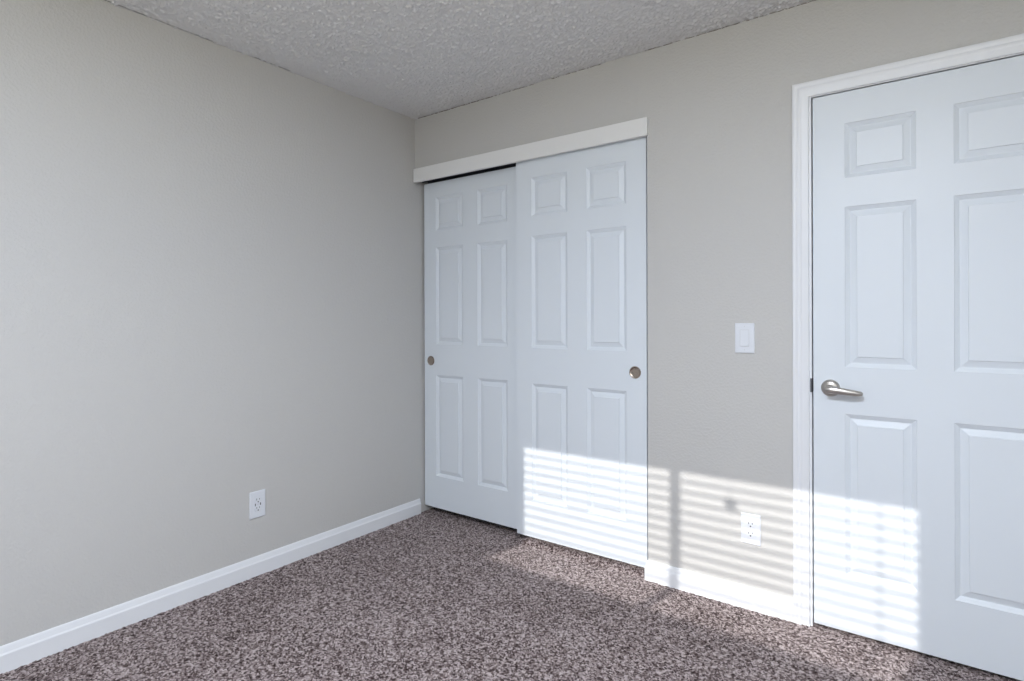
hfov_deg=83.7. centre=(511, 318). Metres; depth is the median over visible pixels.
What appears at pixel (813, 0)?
crack
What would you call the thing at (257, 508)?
receptacle
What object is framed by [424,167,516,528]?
door
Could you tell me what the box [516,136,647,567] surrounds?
door
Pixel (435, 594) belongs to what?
floor
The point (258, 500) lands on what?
receptacle
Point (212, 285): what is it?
wall
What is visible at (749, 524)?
receptacle
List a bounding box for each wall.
[0,0,433,645]
[415,0,1023,597]
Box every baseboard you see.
[0,498,420,673]
[645,560,792,621]
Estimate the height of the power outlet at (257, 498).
0.124 m
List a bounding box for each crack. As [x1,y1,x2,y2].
[105,0,289,70]
[418,0,814,118]
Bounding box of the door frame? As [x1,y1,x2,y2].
[792,33,1023,626]
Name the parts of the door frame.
strike plate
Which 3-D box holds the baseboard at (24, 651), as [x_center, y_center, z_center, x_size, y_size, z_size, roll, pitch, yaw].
[-1.550,1.166,2.184,0.013,0.107,3.322,0,0,36]
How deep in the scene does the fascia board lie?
2.94 m
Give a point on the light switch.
(744, 332)
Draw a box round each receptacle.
[254,505,261,511]
[255,497,261,503]
[746,521,754,528]
[746,530,754,537]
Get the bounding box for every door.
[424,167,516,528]
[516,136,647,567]
[813,55,1023,680]
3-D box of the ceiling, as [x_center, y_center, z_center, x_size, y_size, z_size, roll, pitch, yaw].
[-0.053,-1.274,1.455,3.530,0.107,4.165,0,0,36]
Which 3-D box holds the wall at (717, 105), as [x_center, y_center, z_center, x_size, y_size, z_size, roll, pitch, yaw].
[0.764,0.031,2.583,3.330,2.524,0.115,0,0,36]
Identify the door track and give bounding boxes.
[422,163,515,183]
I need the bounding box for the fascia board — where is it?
[413,117,648,182]
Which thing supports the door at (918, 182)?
in the wall at (717, 105)
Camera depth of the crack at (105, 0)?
2.38 m
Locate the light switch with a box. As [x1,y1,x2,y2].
[735,323,754,352]
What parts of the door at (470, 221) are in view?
finger pull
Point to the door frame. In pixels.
(1011, 45)
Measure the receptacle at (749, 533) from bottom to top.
0.029 m
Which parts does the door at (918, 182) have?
lever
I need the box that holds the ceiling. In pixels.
[104,0,812,118]
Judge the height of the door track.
0.035 m
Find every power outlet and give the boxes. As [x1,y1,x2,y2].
[249,489,264,519]
[741,512,760,545]
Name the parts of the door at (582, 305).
finger pull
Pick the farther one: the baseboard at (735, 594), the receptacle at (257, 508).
the receptacle at (257, 508)
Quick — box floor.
[0,507,1020,680]
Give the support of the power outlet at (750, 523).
attached to the wall at (717, 105)

